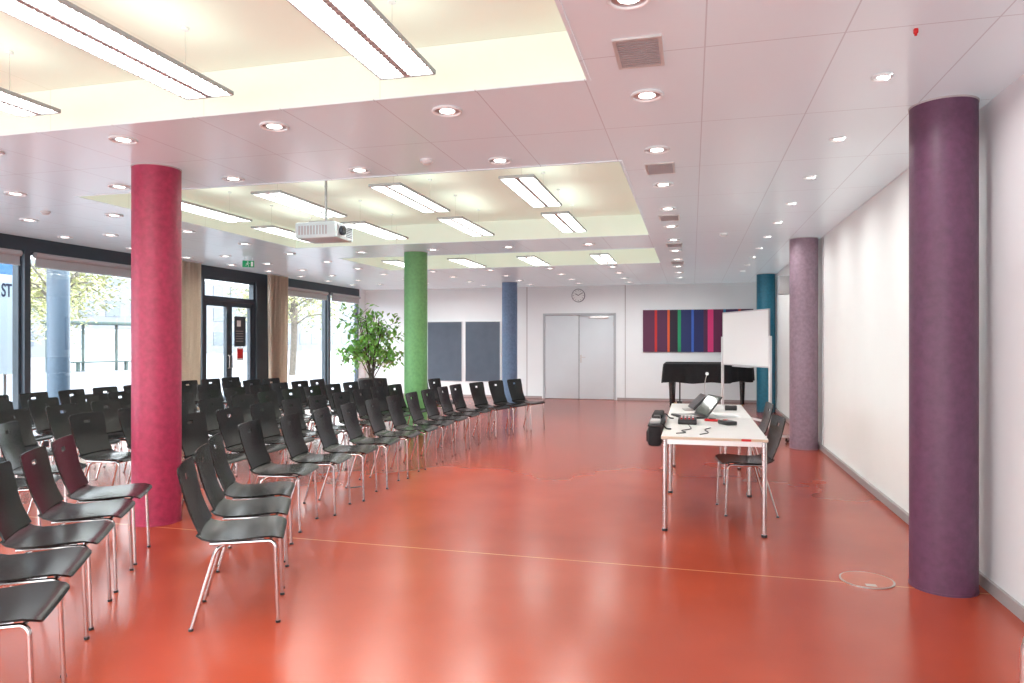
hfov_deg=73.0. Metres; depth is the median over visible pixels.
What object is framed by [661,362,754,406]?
grand piano
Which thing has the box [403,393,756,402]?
baseboard
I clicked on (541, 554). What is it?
floor
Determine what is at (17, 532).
chair
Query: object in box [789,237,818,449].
column
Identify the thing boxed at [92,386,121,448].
chair
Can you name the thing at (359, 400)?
chair
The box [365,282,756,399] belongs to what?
wall
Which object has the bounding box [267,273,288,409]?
curtain
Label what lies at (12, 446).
chair
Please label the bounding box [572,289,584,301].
wall clock
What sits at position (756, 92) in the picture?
ceiling
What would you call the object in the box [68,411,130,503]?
chair
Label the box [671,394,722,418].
laptop
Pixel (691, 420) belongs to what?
mixer
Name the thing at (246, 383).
chair
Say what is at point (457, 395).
chair
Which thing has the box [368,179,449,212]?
pendant luminaire
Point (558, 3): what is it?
trim
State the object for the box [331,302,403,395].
potted ficus
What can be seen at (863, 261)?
wall
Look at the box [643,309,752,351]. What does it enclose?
painting
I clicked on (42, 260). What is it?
roller blind
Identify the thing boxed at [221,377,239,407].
chair
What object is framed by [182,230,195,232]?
recessed light
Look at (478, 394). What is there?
chair
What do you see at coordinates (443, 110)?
recessed light
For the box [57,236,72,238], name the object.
recessed light
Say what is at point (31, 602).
chair
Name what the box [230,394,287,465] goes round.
chair
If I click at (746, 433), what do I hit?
table
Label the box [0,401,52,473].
chair
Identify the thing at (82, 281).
street tree
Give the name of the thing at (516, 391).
chair
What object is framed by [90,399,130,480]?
chair
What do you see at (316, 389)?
chair
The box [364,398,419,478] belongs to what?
chair
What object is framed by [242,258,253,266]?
exit sign
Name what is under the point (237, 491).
chair
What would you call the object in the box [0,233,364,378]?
wall
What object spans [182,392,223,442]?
chair
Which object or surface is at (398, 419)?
chair
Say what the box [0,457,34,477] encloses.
chair
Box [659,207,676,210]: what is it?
recessed light
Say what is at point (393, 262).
pendant luminaire
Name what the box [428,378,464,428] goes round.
chair
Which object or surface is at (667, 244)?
ceiling vent
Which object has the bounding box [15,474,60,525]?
chair
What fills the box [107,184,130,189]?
recessed light
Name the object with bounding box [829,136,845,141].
recessed light
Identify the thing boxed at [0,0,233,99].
pendant luminaire
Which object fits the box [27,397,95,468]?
chair
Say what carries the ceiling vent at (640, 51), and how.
in the ceiling
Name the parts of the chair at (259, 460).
backrest, seat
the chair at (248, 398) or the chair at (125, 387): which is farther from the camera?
the chair at (125, 387)
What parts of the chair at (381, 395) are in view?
backrest, seat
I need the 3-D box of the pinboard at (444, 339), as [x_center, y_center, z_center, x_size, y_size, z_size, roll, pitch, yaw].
[-1.802,0.265,18.535,0.980,1.600,0.028,0,0,15]
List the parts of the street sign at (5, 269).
post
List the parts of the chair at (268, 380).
backrest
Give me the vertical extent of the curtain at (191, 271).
2.854 m
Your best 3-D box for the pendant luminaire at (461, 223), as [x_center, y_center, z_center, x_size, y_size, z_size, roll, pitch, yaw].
[-0.536,-1.528,8.385,0.308,0.308,1.300,0,0,15]
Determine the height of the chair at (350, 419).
0.830 m
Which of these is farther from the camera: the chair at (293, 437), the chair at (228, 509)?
the chair at (293, 437)
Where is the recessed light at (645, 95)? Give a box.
[630,89,663,101]
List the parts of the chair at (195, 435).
backrest, seat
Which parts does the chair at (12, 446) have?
backrest, seat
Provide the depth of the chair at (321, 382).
11.90 m
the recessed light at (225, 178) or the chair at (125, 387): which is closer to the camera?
the recessed light at (225, 178)
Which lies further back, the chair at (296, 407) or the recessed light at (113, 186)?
the chair at (296, 407)
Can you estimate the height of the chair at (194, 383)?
0.830 m
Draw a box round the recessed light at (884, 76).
[871,72,893,81]
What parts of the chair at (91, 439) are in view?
backrest, seat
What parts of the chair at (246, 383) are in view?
backrest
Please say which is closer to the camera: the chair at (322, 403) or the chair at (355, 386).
the chair at (322, 403)
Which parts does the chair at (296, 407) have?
backrest, seat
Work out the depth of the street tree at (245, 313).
52.67 m
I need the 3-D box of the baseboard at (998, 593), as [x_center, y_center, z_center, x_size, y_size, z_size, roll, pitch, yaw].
[3.402,1.435,6.348,0.029,0.070,21.000,0,0,15]
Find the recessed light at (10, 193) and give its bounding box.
[3,191,26,196]
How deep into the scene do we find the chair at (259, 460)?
5.52 m
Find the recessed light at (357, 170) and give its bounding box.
[348,167,370,173]
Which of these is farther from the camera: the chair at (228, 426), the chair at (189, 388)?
the chair at (189, 388)
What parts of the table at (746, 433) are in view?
leg, leg, frame rail, leg, leg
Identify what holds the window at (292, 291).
in the wall at (8, 241)
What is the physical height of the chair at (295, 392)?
0.830 m
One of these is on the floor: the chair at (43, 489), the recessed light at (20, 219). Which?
the chair at (43, 489)
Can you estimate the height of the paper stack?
0.008 m
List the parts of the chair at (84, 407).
backrest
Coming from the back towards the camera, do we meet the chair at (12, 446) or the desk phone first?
the desk phone
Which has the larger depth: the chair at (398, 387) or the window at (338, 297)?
the window at (338, 297)
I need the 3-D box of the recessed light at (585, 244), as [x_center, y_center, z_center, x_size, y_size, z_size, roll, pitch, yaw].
[1.109,-1.409,10.024,0.188,0.018,0.188,0,0,15]
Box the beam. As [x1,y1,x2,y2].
[31,256,248,288]
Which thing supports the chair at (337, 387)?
on the floor
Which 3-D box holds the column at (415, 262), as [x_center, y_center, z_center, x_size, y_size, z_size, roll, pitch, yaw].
[-1.526,0.028,10.978,0.376,2.884,0.376,0,0,15]
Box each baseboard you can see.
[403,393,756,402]
[775,408,1023,621]
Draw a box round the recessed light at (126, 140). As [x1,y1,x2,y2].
[108,135,137,144]
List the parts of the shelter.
post, post, post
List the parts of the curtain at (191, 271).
rail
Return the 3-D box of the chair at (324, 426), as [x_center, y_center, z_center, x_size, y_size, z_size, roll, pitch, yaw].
[-1.581,1.058,6.593,0.527,0.830,0.435,0,0,5]
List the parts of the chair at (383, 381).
backrest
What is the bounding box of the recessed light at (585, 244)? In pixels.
[582,243,594,245]
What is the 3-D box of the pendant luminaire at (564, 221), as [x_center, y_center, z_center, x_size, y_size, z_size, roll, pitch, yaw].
[0.625,-1.528,8.083,0.308,0.308,1.300,0,0,15]
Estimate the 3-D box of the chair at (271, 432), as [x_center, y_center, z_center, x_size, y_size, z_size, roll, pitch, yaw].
[-2.374,1.058,7.168,0.527,0.830,0.435,0,0,13]
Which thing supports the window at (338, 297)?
in the wall at (8, 241)
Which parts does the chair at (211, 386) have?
backrest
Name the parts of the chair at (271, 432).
backrest, seat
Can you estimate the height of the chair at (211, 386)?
0.830 m
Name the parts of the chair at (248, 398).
backrest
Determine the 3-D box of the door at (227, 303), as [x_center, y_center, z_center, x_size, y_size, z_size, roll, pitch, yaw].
[-5.550,0.120,13.543,0.139,2.700,1.580,0,0,15]
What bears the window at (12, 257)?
in the wall at (8, 241)
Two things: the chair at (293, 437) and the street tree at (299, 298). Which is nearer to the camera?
the chair at (293, 437)
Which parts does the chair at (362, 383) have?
backrest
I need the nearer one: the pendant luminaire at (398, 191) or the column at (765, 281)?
the pendant luminaire at (398, 191)
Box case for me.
[704,418,719,421]
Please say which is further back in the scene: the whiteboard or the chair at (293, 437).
the whiteboard
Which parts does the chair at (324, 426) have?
backrest, seat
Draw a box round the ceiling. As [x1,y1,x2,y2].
[0,0,1023,289]
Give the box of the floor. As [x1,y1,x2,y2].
[0,396,1023,682]
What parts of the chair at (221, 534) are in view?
backrest, leg, seat, leg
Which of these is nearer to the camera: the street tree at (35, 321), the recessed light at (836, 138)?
the recessed light at (836, 138)
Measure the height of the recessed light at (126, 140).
0.018 m
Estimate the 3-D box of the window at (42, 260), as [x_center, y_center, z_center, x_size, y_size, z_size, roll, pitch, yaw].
[-6.278,0.120,10.623,0.200,2.700,2.500,0,0,15]
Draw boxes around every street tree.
[31,264,95,340]
[31,264,130,344]
[31,267,125,337]
[224,286,351,374]
[232,287,302,321]
[288,298,304,323]
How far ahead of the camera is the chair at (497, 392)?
11.32 m
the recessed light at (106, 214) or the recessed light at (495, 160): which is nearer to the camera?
the recessed light at (495, 160)
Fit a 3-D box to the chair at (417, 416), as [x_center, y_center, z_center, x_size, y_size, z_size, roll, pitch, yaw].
[-1.034,1.058,8.708,0.527,0.830,0.435,0,0,11]
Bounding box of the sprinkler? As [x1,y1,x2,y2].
[913,28,917,35]
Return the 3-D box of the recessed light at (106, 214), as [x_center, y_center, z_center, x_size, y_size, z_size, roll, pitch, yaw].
[-4.447,-1.409,7.733,0.188,0.018,0.188,0,0,15]
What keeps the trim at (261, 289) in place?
attached to the wall at (8, 241)
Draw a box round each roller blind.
[0,248,22,265]
[33,252,130,277]
[288,287,328,299]
[330,293,360,303]
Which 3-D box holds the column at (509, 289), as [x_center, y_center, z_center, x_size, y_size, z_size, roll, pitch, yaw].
[-0.056,0.028,16.547,0.376,2.884,0.376,0,0,15]
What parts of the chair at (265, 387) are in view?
backrest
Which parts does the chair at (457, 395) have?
backrest, seat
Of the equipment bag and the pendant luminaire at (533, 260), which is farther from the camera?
the pendant luminaire at (533, 260)
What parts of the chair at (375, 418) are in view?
backrest, seat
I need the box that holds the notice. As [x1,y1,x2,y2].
[234,316,245,360]
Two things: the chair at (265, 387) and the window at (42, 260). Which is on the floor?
the chair at (265, 387)
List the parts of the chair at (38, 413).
backrest, seat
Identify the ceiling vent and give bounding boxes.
[612,34,664,69]
[645,162,674,174]
[658,214,679,220]
[666,243,682,246]
[671,261,683,263]
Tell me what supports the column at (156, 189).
on the floor
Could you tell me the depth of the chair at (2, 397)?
8.32 m
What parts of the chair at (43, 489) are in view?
backrest, seat, leg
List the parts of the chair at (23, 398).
backrest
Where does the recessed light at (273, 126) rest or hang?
in the ceiling
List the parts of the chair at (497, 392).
backrest, seat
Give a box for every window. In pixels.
[0,247,22,408]
[31,252,130,446]
[288,287,328,384]
[330,292,360,381]
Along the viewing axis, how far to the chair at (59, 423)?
7.00 m
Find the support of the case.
on the table at (746, 433)
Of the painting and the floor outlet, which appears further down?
the floor outlet
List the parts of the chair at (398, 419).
backrest, seat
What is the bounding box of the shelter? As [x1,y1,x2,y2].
[41,321,130,371]
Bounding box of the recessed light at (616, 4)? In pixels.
[606,0,650,9]
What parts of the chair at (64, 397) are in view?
backrest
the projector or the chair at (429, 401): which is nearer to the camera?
the projector
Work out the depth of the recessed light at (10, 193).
6.59 m
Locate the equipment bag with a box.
[646,410,673,446]
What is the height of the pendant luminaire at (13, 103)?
0.308 m
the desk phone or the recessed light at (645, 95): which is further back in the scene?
the desk phone
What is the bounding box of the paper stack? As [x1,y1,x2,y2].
[711,413,740,416]
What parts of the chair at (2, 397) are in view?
backrest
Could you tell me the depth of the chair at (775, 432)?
5.95 m
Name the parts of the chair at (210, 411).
backrest, seat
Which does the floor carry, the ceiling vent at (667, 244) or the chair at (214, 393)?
the chair at (214, 393)
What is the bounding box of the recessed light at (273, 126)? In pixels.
[259,121,288,131]
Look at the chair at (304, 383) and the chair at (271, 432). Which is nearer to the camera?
the chair at (271, 432)
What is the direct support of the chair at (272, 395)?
on the floor
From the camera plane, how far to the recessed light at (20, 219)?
8.02 m
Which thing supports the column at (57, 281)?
on the ground
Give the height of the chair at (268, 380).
0.830 m
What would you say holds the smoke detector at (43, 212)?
attached to the ceiling
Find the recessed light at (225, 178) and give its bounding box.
[222,176,244,181]
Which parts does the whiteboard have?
post, board frame, post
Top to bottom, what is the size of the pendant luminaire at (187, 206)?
0.308 m
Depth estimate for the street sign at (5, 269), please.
10.01 m
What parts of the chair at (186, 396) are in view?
backrest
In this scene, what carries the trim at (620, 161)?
attached to the ceiling
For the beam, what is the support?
on the column at (57, 281)
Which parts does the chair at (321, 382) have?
backrest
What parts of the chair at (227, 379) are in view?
backrest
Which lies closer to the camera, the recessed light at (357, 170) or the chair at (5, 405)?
the recessed light at (357, 170)
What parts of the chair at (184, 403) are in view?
backrest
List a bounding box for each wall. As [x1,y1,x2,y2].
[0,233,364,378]
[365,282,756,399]
[775,74,1023,605]
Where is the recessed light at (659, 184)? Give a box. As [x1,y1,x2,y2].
[653,182,673,187]
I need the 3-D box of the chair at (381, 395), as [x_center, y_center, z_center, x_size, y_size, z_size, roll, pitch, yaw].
[-1.690,1.058,9.809,0.527,0.830,0.435,0,0,19]
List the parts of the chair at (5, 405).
backrest, seat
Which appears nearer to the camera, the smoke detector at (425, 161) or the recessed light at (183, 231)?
the smoke detector at (425, 161)
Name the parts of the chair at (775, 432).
seat, backrest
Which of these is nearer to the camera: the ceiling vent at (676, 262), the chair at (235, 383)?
the chair at (235, 383)
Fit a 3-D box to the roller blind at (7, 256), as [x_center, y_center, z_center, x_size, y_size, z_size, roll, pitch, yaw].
[-6.861,-1.117,8.144,0.080,0.205,2.290,0,0,15]
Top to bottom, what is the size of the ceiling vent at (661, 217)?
0.010 m
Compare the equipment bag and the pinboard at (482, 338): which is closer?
the equipment bag
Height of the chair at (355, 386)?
0.830 m
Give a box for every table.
[661,416,767,537]
[668,403,751,494]
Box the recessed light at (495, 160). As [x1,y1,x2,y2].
[488,157,511,164]
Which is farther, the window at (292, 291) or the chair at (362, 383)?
the window at (292, 291)
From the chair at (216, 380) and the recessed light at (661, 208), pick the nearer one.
the recessed light at (661, 208)
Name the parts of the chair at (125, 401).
backrest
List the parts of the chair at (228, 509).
backrest, leg, seat, leg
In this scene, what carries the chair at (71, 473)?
on the floor
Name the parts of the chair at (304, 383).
backrest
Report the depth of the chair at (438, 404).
11.49 m
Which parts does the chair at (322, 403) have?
backrest, seat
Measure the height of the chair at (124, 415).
0.830 m
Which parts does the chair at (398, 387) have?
backrest, seat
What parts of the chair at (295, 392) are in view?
backrest, seat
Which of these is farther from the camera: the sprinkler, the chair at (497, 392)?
the chair at (497, 392)
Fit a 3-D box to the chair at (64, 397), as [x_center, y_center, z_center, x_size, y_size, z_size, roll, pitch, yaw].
[-5.647,1.058,9.196,0.527,0.830,0.435,0,0,12]
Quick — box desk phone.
[718,419,736,425]
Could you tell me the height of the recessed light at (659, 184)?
0.018 m
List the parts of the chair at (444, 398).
backrest, seat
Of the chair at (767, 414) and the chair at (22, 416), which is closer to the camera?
the chair at (22, 416)
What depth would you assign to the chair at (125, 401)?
8.95 m
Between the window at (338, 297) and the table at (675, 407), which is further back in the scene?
the window at (338, 297)
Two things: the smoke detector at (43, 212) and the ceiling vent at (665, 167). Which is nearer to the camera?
the ceiling vent at (665, 167)
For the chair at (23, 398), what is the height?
0.830 m
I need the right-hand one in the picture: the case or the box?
the box
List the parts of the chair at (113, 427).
backrest, seat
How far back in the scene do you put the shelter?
34.42 m
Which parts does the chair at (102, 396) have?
backrest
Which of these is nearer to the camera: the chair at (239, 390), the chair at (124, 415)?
the chair at (124, 415)
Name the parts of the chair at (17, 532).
backrest, leg, seat, leg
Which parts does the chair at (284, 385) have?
backrest, seat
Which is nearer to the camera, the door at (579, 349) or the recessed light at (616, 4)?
the recessed light at (616, 4)
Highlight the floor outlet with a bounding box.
[839,571,894,588]
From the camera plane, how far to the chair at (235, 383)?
11.03 m
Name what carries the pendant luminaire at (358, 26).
hanging from the ceiling
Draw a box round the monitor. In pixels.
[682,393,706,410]
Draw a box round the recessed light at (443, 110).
[432,105,462,116]
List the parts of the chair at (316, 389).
backrest, seat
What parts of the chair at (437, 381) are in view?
backrest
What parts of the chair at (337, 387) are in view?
backrest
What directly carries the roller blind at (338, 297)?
attached to the window at (338, 297)
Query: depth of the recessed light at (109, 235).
9.18 m
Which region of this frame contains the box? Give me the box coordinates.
[725,405,736,410]
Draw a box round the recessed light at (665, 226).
[663,225,678,227]
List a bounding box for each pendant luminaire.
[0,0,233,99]
[0,50,60,116]
[182,191,251,222]
[251,184,346,217]
[251,205,311,242]
[286,0,435,79]
[340,200,408,239]
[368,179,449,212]
[381,260,403,266]
[437,195,494,235]
[447,258,486,267]
[498,172,561,207]
[516,255,549,265]
[541,189,586,232]
[589,250,616,263]
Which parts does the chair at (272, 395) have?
backrest, seat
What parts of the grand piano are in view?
leg, leg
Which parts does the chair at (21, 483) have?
seat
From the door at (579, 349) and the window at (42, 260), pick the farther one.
the door at (579, 349)
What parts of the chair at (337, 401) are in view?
backrest, seat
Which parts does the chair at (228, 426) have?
backrest, seat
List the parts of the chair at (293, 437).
backrest, seat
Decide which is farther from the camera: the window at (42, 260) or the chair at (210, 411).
the window at (42, 260)
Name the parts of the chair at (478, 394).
backrest, seat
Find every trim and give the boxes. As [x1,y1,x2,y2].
[0,0,590,136]
[21,250,329,408]
[74,160,650,248]
[338,248,660,270]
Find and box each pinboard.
[427,321,461,381]
[465,321,500,381]
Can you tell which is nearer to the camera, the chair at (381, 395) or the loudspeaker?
the chair at (381, 395)
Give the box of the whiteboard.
[721,308,788,441]
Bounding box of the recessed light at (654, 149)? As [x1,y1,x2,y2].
[644,146,669,153]
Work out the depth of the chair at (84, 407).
8.38 m
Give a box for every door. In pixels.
[205,275,254,415]
[543,313,615,399]
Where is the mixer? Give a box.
[678,415,696,424]
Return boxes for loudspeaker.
[778,276,788,294]
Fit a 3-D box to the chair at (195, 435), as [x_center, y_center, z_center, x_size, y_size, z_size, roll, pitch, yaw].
[-2.625,1.058,6.105,0.527,0.830,0.435,0,0,11]
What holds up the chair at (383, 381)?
on the floor
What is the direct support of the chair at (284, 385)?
on the floor
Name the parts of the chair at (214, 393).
backrest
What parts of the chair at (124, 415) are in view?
backrest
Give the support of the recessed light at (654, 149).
in the ceiling
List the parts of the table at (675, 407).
leg, leg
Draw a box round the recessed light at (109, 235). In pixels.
[102,234,118,236]
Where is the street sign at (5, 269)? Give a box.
[0,263,11,394]
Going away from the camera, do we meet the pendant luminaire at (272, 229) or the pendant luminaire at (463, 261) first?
the pendant luminaire at (272, 229)
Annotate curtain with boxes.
[182,259,202,410]
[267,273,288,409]
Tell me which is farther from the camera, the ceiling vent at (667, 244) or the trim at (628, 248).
the trim at (628, 248)
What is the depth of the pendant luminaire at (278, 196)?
6.89 m
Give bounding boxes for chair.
[0,395,39,445]
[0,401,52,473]
[0,408,63,455]
[0,421,86,515]
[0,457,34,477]
[0,461,113,630]
[0,546,91,677]
[0,580,69,682]
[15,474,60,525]
[19,392,79,461]
[19,446,134,592]
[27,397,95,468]
[45,403,119,484]
[51,435,151,564]
[58,389,114,448]
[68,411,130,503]
[70,393,105,466]
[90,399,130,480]
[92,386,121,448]
[107,390,130,449]
[117,407,130,483]
[123,385,130,390]
[177,457,286,631]
[182,380,198,406]
[182,385,199,412]
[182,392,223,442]
[182,401,226,452]
[182,412,251,509]
[194,443,290,594]
[197,383,225,408]
[197,389,229,451]
[198,397,250,476]
[201,378,226,407]
[207,433,294,566]
[216,407,286,483]
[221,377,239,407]
[222,381,240,416]
[224,387,244,407]
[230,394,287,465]
[238,419,318,532]
[242,379,282,415]
[249,384,282,413]
[249,402,314,483]
[257,391,309,453]
[263,378,283,415]
[271,382,313,421]
[279,413,351,515]
[281,398,339,477]
[282,388,314,452]
[291,380,331,430]
[303,385,349,445]
[307,394,362,468]
[310,379,334,425]
[313,407,377,501]
[325,383,367,435]
[332,391,382,461]
[340,402,399,488]
[343,381,383,436]
[352,388,400,454]
[359,379,384,428]
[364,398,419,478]
[370,386,414,447]
[373,378,390,423]
[386,394,437,469]
[388,384,429,437]
[405,391,453,461]
[421,389,466,454]
[427,381,453,429]
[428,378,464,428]
[437,386,479,448]
[449,384,490,442]
[469,382,509,437]
[488,380,527,433]
[507,379,544,430]
[715,414,785,517]
[719,402,773,484]
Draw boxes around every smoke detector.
[40,210,50,214]
[420,158,432,164]
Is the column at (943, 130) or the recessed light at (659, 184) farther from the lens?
the recessed light at (659, 184)
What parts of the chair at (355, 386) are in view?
backrest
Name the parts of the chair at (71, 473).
backrest, seat, leg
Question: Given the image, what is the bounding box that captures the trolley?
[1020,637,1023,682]
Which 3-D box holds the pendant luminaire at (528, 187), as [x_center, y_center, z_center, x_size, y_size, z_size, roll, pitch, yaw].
[0.197,-1.528,6.438,0.308,0.308,1.300,0,0,15]
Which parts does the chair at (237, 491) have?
backrest, seat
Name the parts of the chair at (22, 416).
backrest, seat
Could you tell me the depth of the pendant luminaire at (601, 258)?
11.47 m
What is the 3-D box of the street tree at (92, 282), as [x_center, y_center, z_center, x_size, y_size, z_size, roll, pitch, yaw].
[-19.286,-1.972,29.151,5.389,6.897,5.577,0,0,8]
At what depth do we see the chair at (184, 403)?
7.45 m
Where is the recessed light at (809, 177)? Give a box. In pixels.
[803,175,816,179]
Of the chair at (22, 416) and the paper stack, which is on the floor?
the chair at (22, 416)
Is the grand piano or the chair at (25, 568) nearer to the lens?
the chair at (25, 568)
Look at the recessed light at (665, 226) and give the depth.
8.47 m
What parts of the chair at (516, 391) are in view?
backrest, seat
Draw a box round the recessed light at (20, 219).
[19,218,38,221]
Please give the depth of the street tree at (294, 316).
30.31 m
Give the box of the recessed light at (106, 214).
[104,213,123,217]
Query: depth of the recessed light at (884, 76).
3.68 m
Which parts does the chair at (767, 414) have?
backrest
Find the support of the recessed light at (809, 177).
in the ceiling
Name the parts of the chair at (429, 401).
backrest, seat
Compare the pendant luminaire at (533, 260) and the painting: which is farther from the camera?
the painting
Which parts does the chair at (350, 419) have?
backrest, seat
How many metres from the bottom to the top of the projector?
0.755 m
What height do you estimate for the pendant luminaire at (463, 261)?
0.308 m
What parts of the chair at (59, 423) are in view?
backrest, seat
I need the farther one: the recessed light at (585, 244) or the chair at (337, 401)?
the recessed light at (585, 244)
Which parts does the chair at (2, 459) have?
seat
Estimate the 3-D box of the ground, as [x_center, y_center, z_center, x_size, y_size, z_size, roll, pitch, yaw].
[-35.256,1.595,60.834,81.130,0.250,180.000,0,0,15]
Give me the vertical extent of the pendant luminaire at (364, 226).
0.308 m
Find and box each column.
[46,269,69,412]
[131,163,181,526]
[404,251,427,435]
[502,282,517,402]
[756,273,774,411]
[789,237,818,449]
[908,95,979,597]
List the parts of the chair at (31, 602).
seat, leg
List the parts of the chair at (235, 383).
backrest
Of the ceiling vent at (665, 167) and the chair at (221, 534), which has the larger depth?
the ceiling vent at (665, 167)
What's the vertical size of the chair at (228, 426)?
0.830 m
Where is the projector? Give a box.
[295,181,352,243]
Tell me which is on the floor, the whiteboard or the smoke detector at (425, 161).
the whiteboard
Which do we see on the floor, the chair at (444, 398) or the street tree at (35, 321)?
the chair at (444, 398)
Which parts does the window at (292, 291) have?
frame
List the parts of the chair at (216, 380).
backrest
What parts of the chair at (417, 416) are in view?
backrest, seat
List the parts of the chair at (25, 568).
seat, leg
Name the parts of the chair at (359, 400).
backrest, seat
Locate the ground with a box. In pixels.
[7,350,353,438]
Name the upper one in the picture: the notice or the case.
the notice
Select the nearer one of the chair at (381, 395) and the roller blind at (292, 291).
the chair at (381, 395)

